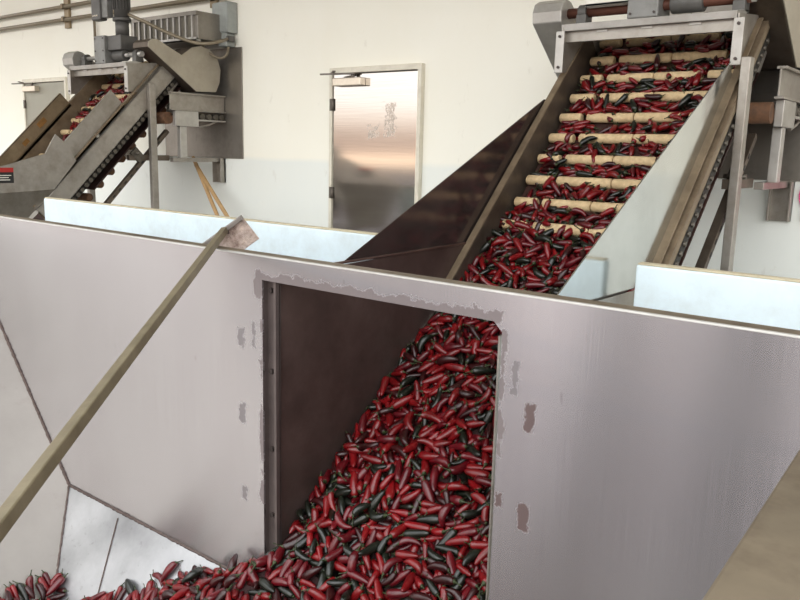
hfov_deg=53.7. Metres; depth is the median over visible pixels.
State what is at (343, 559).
chili pepper
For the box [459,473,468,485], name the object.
chili pepper
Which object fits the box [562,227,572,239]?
chili pepper
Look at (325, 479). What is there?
chili pepper
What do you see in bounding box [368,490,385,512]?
chili pepper
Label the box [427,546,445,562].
chili pepper
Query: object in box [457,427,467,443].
chili pepper
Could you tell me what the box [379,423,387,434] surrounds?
chili pepper
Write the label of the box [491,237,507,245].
chili pepper
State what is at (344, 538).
chili pepper
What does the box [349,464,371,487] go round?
chili pepper
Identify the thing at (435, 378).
chili pepper
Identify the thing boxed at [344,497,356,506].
chili pepper
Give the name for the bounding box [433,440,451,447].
chili pepper
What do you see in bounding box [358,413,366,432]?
chili pepper
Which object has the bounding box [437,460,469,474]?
chili pepper
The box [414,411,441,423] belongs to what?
chili pepper
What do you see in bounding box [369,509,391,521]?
chili pepper
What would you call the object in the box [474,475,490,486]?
chili pepper
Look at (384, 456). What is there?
chili pepper
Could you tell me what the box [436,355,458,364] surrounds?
chili pepper
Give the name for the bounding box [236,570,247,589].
chili pepper
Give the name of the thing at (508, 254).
chili pepper
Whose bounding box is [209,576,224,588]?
chili pepper
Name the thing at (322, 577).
chili pepper
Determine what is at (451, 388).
chili pepper
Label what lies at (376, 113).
door
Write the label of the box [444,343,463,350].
chili pepper
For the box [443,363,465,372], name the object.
chili pepper
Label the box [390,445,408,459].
chili pepper
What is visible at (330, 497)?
chili pepper
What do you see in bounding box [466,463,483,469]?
chili pepper
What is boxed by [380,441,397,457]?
chili pepper
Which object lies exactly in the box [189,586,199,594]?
chili pepper
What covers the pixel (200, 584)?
chili pepper
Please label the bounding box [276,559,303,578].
chili pepper
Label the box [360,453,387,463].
chili pepper
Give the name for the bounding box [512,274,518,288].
chili pepper
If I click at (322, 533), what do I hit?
chili pepper
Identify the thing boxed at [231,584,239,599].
chili pepper
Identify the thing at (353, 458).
chili pepper
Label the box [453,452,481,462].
chili pepper
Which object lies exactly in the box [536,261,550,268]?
chili pepper
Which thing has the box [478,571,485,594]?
chili pepper
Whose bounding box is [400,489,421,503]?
chili pepper
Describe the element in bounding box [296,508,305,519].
chili pepper
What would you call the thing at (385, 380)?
chili pepper
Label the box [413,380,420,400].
chili pepper
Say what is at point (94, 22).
pipe
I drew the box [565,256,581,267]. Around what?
chili pepper
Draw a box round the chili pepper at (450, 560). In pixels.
[446,550,456,576]
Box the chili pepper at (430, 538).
[417,534,441,542]
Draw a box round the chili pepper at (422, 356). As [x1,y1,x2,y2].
[414,351,429,364]
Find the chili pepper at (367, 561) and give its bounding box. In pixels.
[360,543,370,569]
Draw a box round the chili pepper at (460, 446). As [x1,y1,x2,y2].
[448,442,467,450]
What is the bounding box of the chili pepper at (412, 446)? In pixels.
[403,441,417,452]
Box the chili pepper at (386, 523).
[373,510,393,527]
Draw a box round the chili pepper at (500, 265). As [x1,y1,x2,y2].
[493,260,512,275]
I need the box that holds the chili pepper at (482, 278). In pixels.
[477,271,498,285]
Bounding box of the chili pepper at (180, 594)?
[169,586,188,599]
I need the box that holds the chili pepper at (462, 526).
[454,522,476,529]
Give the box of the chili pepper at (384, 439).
[377,435,399,443]
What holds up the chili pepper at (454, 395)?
on the chili peppers at (440, 323)
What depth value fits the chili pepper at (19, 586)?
3.72 m
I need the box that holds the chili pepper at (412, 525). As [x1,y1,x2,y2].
[404,521,435,532]
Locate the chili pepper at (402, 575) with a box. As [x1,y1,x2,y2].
[385,569,410,587]
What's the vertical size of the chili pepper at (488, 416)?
0.118 m
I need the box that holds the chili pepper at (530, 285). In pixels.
[520,281,544,288]
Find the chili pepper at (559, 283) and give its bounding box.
[552,280,564,287]
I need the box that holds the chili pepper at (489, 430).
[486,422,492,437]
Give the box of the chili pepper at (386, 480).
[379,473,394,490]
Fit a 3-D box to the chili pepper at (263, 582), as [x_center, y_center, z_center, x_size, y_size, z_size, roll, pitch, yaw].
[-0.517,1.099,3.048,0.036,0.037,0.134,-7,13,-36]
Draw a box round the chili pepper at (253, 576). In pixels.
[247,555,260,586]
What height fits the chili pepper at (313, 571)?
0.093 m
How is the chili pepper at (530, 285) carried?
on the chili peppers at (440, 323)
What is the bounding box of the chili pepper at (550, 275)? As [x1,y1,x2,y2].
[542,270,552,283]
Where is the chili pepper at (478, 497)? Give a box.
[463,492,485,504]
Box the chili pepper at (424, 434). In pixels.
[411,424,437,438]
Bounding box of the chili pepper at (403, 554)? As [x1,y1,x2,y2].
[393,550,418,558]
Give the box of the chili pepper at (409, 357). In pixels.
[403,352,422,363]
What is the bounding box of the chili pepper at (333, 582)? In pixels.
[326,579,349,587]
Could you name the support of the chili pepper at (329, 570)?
on the chili peppers at (440, 323)
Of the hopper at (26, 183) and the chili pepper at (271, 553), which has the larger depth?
the hopper at (26, 183)
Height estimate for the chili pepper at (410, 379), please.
0.080 m
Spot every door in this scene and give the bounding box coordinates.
[11,77,69,128]
[320,63,424,232]
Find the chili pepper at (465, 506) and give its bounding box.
[454,501,474,516]
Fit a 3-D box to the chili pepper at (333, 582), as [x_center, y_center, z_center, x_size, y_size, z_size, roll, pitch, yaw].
[-0.220,1.053,2.940,0.106,0.032,0.036,-2,11,-18]
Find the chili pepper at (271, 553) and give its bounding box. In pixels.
[267,547,276,573]
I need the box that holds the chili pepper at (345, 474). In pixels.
[330,470,349,477]
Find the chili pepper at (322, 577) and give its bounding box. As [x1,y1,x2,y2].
[316,570,326,588]
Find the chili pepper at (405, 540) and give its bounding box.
[393,537,421,546]
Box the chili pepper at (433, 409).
[427,403,437,416]
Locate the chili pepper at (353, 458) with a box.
[349,452,357,466]
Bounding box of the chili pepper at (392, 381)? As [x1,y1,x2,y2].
[389,374,399,385]
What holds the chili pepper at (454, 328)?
on the chili peppers at (440, 323)
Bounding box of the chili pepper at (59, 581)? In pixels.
[46,573,68,595]
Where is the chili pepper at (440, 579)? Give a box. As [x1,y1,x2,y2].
[432,574,461,586]
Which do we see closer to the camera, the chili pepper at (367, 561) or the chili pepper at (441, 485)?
the chili pepper at (367, 561)
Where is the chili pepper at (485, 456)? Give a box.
[481,451,489,469]
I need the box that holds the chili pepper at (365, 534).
[361,525,369,542]
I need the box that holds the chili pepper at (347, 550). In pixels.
[342,543,361,559]
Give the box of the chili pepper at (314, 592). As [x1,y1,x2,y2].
[301,587,325,599]
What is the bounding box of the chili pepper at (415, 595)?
[409,591,432,599]
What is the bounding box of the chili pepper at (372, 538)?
[364,528,376,546]
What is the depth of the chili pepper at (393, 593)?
2.81 m
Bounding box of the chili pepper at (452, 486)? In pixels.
[440,482,469,492]
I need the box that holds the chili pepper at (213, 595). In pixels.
[205,587,223,599]
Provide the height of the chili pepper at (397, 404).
0.064 m
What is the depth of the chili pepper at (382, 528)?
3.04 m
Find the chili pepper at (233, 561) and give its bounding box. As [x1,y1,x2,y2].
[226,553,237,571]
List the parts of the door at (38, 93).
closer arm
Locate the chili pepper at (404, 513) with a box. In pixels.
[389,509,412,517]
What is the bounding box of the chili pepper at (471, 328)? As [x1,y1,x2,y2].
[464,324,480,339]
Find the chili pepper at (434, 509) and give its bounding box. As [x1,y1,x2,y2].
[424,505,442,515]
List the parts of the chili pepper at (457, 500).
stem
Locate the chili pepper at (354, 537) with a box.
[337,535,356,547]
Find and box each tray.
[168,91,225,113]
[774,66,799,104]
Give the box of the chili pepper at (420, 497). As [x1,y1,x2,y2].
[411,492,425,513]
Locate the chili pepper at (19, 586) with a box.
[13,581,28,599]
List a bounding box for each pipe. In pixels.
[0,0,90,19]
[0,0,207,30]
[93,21,95,54]
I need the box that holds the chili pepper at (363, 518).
[348,514,368,526]
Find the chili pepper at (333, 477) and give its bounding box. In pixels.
[326,471,336,488]
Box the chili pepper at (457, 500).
[450,495,470,505]
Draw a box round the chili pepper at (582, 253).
[579,245,585,262]
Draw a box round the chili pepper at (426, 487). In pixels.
[421,475,434,501]
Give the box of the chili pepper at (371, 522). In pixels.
[361,511,376,527]
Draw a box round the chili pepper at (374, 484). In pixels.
[369,469,381,495]
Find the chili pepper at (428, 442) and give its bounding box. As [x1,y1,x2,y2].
[416,438,439,453]
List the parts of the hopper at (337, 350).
plate, plate, splash plate, plate, splash plate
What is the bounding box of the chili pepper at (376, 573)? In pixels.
[367,569,379,588]
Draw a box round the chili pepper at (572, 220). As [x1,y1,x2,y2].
[569,215,577,224]
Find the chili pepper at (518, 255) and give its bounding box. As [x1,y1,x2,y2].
[509,252,522,260]
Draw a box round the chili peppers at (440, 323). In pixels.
[0,13,735,599]
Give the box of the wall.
[0,0,799,278]
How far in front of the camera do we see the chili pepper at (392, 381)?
3.55 m
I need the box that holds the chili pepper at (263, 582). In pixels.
[258,577,274,592]
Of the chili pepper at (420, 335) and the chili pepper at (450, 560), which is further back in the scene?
the chili pepper at (420, 335)
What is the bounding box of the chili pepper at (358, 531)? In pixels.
[355,527,365,546]
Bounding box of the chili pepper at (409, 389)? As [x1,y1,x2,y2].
[399,384,413,400]
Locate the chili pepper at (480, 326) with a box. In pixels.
[475,321,488,330]
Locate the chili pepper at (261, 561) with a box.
[250,555,267,573]
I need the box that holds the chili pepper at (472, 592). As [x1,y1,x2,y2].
[465,583,480,599]
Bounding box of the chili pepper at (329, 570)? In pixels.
[325,559,335,578]
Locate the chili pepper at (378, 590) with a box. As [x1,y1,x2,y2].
[374,578,383,599]
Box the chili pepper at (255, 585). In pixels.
[246,580,259,589]
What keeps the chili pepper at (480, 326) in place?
on the chili peppers at (440, 323)
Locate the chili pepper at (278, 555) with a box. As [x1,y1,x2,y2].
[270,546,285,567]
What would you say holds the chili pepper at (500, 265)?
on the chili peppers at (440, 323)
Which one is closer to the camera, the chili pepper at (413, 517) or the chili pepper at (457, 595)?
the chili pepper at (457, 595)
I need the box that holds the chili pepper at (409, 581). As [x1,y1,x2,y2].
[401,570,415,591]
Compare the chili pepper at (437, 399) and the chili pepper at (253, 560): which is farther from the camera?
the chili pepper at (437, 399)
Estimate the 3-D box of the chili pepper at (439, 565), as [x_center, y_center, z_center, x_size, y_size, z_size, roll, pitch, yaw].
[0.148,0.952,2.796,0.124,0.047,0.031,10,14,38]
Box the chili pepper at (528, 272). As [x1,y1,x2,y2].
[525,269,536,277]
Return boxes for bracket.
[60,0,71,28]
[210,0,218,7]
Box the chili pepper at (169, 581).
[162,579,174,586]
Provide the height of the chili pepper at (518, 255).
0.040 m
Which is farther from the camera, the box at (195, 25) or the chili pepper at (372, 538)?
the box at (195, 25)
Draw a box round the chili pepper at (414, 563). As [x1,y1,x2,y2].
[403,558,425,579]
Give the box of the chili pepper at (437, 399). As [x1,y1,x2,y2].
[431,383,443,407]
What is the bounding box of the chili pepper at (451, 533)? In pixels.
[435,520,456,548]
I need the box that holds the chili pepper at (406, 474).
[398,459,411,489]
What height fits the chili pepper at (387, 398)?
0.078 m
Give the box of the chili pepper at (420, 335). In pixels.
[415,333,423,345]
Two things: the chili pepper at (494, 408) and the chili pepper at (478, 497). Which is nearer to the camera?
the chili pepper at (478, 497)
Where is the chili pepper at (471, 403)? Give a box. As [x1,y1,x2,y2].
[460,397,485,407]
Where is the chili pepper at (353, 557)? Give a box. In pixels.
[347,544,361,572]
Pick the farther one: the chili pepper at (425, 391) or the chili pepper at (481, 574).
the chili pepper at (425, 391)
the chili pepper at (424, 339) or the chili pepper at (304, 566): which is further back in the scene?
the chili pepper at (424, 339)
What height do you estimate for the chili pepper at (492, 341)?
0.050 m
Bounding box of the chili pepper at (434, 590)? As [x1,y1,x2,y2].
[426,578,439,598]
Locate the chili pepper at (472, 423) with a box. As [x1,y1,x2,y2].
[460,420,485,427]
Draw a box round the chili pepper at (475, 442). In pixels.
[472,436,491,445]
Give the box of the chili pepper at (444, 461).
[429,455,451,476]
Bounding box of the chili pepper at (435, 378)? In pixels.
[422,371,448,383]
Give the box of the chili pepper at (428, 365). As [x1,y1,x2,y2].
[418,361,435,371]
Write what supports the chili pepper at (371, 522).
on the chili peppers at (440, 323)
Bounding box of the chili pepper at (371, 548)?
[358,540,379,555]
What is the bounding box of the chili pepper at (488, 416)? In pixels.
[478,405,492,432]
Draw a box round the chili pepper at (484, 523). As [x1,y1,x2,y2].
[476,515,488,526]
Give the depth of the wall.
6.92 m
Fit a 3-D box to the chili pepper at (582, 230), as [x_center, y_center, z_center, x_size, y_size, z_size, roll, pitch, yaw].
[0.899,-0.344,3.856,0.049,0.053,0.141,9,13,36]
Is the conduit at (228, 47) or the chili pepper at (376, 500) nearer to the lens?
the chili pepper at (376, 500)
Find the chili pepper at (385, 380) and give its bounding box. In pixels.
[380,372,391,395]
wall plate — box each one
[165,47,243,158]
[670,5,799,180]
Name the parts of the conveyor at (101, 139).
rail, bracket plate, rail, leg, motor, gear casing, chain, bracket plate, leg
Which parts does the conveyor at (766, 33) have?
rail, bracket plate, plate, gear casing, chain, leg, bracket plate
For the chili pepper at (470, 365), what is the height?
0.042 m
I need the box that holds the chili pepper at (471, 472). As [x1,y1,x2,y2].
[464,468,491,477]
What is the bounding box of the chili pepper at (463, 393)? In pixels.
[459,389,481,398]
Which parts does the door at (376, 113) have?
closer arm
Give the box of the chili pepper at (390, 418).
[386,413,394,426]
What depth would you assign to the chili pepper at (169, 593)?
3.27 m
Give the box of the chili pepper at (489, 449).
[481,445,492,453]
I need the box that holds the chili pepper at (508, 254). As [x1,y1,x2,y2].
[496,248,518,257]
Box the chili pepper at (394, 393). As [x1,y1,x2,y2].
[385,389,398,397]
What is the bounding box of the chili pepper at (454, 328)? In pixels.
[443,323,458,341]
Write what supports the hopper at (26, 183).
on the floor
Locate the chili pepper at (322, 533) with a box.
[314,523,327,552]
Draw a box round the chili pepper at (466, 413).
[459,407,477,418]
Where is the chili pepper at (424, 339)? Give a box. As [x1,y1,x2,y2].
[417,333,437,353]
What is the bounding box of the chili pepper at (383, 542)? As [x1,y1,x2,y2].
[377,535,389,553]
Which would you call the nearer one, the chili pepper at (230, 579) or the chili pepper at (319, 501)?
the chili pepper at (230, 579)
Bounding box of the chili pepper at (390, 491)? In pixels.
[385,480,394,503]
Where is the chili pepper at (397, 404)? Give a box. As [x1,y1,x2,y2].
[387,395,413,408]
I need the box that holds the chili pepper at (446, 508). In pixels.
[438,503,454,528]
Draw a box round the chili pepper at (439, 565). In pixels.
[427,561,451,575]
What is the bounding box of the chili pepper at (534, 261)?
[529,256,537,266]
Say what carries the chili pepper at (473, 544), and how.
on the chili peppers at (440, 323)
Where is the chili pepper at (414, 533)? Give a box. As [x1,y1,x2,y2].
[398,529,428,537]
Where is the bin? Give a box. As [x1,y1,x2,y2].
[0,214,799,599]
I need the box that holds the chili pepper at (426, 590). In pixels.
[420,569,436,593]
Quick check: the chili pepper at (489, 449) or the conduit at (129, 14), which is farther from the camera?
the conduit at (129, 14)
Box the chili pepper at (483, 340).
[480,331,490,347]
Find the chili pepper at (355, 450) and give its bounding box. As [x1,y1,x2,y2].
[347,447,371,453]
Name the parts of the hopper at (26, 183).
plate, plate, gusset plate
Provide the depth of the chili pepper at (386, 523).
3.06 m
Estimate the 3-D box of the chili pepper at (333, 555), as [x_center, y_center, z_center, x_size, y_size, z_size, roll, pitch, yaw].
[-0.260,0.974,3.018,0.113,0.047,0.031,-6,13,-33]
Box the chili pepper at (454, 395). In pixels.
[448,388,460,404]
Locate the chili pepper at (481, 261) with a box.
[479,256,485,269]
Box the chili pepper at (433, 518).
[416,514,438,523]
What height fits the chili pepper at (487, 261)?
0.059 m
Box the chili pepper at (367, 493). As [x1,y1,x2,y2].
[361,485,370,512]
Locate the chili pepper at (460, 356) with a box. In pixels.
[456,352,464,364]
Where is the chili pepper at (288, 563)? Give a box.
[279,557,298,576]
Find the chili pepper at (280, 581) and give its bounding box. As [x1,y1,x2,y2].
[271,577,287,586]
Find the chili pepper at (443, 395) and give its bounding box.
[440,393,450,399]
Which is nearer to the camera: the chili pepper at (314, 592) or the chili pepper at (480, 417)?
the chili pepper at (314, 592)
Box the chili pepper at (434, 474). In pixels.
[429,466,439,491]
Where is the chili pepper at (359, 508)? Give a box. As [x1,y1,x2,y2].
[352,503,370,526]
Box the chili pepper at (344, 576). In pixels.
[338,568,348,578]
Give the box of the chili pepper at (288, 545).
[273,532,305,549]
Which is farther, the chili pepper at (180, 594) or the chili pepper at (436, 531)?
the chili pepper at (180, 594)
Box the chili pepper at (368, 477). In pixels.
[359,472,371,494]
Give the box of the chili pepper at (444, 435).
[435,421,459,439]
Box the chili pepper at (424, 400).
[421,394,428,404]
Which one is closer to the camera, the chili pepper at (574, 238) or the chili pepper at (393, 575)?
the chili pepper at (393, 575)
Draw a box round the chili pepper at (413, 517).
[402,513,420,522]
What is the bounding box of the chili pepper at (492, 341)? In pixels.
[484,338,497,346]
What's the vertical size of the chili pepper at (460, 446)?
0.048 m
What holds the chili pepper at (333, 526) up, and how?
on the chili peppers at (440, 323)
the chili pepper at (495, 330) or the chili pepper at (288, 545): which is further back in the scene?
the chili pepper at (495, 330)
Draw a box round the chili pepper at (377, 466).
[371,464,386,469]
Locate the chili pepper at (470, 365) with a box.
[468,363,490,369]
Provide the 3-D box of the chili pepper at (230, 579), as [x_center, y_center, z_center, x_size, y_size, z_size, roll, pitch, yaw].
[-0.655,1.115,3.107,0.079,0.086,0.032,2,11,2]
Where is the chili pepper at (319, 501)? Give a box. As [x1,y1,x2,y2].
[310,497,329,518]
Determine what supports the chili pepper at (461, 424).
on the chili peppers at (440, 323)
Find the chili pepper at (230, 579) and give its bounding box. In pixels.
[224,572,243,588]
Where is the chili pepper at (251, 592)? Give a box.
[248,587,274,595]
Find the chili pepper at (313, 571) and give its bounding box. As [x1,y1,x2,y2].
[302,566,321,579]
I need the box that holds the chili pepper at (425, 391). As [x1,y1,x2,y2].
[416,385,436,394]
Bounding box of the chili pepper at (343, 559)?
[336,555,348,563]
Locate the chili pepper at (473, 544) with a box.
[464,541,487,548]
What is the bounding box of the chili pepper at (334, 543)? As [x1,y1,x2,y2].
[327,532,341,553]
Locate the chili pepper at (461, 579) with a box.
[447,574,466,599]
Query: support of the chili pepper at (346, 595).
on the chili peppers at (440, 323)
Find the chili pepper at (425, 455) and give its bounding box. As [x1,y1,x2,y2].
[419,450,439,460]
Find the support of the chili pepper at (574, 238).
on the chili peppers at (440, 323)
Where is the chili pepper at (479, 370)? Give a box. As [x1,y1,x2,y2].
[465,366,495,374]
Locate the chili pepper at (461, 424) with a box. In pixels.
[455,419,466,429]
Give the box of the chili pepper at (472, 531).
[457,527,482,536]
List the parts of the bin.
sloping plate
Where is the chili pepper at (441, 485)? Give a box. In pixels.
[437,475,468,490]
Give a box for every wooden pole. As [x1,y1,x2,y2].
[192,156,218,214]
[198,167,229,216]
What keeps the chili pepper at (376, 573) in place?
on the chili pepper at (371, 590)
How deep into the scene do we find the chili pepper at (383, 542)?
2.97 m
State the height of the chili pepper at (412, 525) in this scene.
0.043 m
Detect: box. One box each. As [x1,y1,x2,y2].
[130,10,221,48]
[212,1,237,47]
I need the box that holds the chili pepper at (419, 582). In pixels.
[414,576,424,588]
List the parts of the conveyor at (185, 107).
leg, bearing plate, support arm, rail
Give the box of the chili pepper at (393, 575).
[381,563,397,585]
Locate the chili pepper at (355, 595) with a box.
[350,583,363,599]
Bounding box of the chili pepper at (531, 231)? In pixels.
[525,228,538,236]
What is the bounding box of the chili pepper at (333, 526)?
[331,515,341,529]
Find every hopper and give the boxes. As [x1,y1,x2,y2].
[0,134,75,218]
[281,62,731,599]
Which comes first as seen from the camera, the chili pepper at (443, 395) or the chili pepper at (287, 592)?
the chili pepper at (287, 592)
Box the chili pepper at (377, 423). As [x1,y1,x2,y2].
[368,413,381,438]
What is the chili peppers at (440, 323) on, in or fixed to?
in the bin
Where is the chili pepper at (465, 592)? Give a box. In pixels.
[462,585,470,599]
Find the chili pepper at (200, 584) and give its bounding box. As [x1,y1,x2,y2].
[195,578,211,593]
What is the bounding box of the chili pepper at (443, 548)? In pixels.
[435,544,462,556]
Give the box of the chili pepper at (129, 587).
[125,578,134,594]
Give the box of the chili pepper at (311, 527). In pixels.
[299,515,328,531]
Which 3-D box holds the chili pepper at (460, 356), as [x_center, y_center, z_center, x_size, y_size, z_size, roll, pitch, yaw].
[0.268,0.259,3.510,0.036,0.044,0.136,1,11,-2]
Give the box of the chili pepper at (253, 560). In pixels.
[249,558,255,565]
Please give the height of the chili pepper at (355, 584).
0.064 m
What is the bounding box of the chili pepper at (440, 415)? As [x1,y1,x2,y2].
[437,412,445,418]
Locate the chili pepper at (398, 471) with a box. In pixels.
[393,459,402,483]
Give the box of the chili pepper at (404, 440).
[400,429,409,446]
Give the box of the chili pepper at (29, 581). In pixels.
[25,570,34,594]
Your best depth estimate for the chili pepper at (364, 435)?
3.36 m
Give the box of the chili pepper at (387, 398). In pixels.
[372,393,391,404]
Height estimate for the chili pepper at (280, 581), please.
0.053 m
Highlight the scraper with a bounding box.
[0,215,258,542]
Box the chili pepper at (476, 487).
[468,479,482,492]
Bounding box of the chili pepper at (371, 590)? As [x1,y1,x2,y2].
[359,582,374,595]
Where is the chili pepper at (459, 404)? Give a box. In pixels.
[445,399,464,411]
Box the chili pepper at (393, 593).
[383,588,413,598]
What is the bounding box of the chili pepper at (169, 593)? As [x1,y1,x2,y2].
[162,589,175,599]
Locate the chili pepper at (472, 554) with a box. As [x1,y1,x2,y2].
[462,549,481,566]
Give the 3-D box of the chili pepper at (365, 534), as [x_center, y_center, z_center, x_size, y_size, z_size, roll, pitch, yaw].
[-0.131,0.894,3.050,0.031,0.052,0.101,6,12,23]
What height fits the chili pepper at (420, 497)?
0.092 m
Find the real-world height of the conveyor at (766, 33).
3.010 m
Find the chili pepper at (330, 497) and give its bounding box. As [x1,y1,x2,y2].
[327,485,336,510]
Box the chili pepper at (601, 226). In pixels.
[588,224,606,229]
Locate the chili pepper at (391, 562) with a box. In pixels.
[380,557,403,579]
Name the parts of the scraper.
blade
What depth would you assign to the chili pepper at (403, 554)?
2.91 m
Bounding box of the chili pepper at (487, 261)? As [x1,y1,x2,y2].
[482,254,491,264]
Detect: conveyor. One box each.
[0,0,220,219]
[124,91,225,182]
[446,0,799,280]
[748,66,799,221]
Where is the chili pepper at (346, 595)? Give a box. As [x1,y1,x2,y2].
[340,589,351,599]
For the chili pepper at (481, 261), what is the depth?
3.93 m
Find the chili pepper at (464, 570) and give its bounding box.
[456,563,470,576]
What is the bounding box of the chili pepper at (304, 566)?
[296,561,307,582]
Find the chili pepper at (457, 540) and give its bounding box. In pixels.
[445,535,472,545]
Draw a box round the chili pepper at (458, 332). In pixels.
[455,325,466,345]
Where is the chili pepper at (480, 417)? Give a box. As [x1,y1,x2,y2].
[465,409,493,420]
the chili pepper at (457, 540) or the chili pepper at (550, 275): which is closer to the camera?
the chili pepper at (457, 540)
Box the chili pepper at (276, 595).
[272,588,281,599]
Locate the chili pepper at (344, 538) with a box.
[331,528,355,542]
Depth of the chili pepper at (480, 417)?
3.21 m
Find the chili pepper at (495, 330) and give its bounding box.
[490,325,499,335]
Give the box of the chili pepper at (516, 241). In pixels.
[510,235,522,251]
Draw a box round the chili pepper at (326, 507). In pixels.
[323,489,329,517]
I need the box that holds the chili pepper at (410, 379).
[397,376,417,395]
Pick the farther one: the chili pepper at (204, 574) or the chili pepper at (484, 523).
the chili pepper at (204, 574)
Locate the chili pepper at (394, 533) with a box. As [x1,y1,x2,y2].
[386,523,407,540]
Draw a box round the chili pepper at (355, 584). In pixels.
[350,578,360,599]
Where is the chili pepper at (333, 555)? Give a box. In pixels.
[321,546,342,561]
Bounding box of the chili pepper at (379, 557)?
[376,552,383,580]
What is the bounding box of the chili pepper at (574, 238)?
[568,236,580,241]
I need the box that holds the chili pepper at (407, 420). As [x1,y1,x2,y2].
[403,410,414,431]
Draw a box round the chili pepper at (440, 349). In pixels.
[431,339,447,353]
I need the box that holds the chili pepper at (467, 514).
[456,509,480,518]
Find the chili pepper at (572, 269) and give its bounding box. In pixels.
[569,265,577,271]
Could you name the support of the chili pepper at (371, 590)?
on the chili peppers at (440, 323)
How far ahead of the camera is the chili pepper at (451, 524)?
2.91 m
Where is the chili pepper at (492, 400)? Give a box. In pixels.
[489,395,494,405]
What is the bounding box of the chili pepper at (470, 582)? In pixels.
[465,577,478,588]
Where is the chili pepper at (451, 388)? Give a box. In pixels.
[441,379,465,392]
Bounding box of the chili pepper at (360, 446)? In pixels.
[353,442,379,451]
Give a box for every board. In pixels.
[44,197,377,263]
[633,262,799,329]
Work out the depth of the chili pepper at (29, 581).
3.78 m
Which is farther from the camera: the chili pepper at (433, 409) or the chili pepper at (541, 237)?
the chili pepper at (541, 237)
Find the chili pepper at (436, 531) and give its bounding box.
[430,525,453,536]
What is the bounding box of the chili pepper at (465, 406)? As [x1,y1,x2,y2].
[456,398,468,417]
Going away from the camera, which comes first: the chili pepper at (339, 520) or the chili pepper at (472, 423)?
the chili pepper at (339, 520)
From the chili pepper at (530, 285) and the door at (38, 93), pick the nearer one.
the chili pepper at (530, 285)
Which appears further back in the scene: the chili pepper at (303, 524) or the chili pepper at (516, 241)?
the chili pepper at (516, 241)
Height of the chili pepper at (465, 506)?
0.058 m
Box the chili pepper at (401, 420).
[389,417,403,428]
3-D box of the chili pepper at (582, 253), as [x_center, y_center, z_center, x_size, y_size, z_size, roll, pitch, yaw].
[0.858,-0.214,3.716,0.033,0.084,0.088,4,11,16]
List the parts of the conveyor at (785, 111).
support arm, leg, bearing plate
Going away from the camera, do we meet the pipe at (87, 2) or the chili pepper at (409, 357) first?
the chili pepper at (409, 357)
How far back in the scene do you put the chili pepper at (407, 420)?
3.33 m
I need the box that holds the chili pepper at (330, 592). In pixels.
[326,587,335,599]
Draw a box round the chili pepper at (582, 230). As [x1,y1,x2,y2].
[574,225,585,232]
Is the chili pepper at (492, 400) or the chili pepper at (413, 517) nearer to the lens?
the chili pepper at (413, 517)
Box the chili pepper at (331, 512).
[329,509,335,520]
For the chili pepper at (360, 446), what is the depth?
3.33 m
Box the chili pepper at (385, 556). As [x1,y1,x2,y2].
[381,547,389,563]
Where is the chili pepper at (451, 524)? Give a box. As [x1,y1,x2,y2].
[445,517,464,527]
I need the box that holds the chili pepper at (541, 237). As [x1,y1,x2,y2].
[534,234,552,243]
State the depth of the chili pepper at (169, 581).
3.45 m
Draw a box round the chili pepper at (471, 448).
[466,443,480,456]
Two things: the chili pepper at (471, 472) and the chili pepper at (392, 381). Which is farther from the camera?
the chili pepper at (392, 381)
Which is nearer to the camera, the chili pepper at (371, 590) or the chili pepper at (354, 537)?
the chili pepper at (371, 590)
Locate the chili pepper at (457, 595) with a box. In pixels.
[445,588,462,599]
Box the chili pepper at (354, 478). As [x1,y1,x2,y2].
[350,470,357,497]
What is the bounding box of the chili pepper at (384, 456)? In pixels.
[378,443,388,463]
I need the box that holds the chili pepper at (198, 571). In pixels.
[182,567,205,582]
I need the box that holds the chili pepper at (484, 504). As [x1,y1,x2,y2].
[477,499,489,511]
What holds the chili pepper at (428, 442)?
on the chili peppers at (440, 323)
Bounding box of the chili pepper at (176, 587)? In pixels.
[167,584,185,591]
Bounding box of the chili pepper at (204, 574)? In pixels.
[200,572,207,578]
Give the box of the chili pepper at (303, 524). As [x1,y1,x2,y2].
[300,520,308,529]
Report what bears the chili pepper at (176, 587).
on the chili peppers at (440, 323)
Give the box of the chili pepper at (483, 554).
[475,545,487,564]
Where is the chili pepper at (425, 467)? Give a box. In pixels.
[417,459,429,478]
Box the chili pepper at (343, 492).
[334,488,350,497]
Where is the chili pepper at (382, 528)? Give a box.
[365,523,386,531]
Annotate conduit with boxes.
[128,13,228,44]
[202,45,229,58]
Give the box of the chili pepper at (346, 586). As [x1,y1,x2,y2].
[336,582,353,594]
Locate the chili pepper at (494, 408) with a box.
[492,408,494,429]
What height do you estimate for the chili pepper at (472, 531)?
0.054 m
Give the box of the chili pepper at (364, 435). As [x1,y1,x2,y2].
[355,431,368,443]
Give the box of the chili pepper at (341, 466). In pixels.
[336,459,349,481]
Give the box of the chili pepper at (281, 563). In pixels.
[272,552,289,570]
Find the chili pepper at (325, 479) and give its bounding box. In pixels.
[321,469,330,483]
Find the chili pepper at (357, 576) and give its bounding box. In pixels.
[339,571,367,584]
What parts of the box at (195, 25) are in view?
rail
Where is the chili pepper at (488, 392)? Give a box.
[477,381,492,404]
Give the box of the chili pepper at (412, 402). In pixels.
[408,399,419,406]
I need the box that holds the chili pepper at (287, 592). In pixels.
[278,586,295,597]
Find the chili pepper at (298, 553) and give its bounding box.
[294,537,312,561]
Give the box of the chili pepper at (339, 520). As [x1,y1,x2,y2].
[334,505,352,529]
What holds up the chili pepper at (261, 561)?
on the chili peppers at (440, 323)
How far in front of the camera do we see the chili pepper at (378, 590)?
2.86 m
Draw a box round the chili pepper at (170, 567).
[161,560,182,582]
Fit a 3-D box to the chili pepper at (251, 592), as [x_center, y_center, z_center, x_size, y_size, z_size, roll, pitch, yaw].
[-0.539,1.124,3.051,0.120,0.057,0.033,6,12,25]

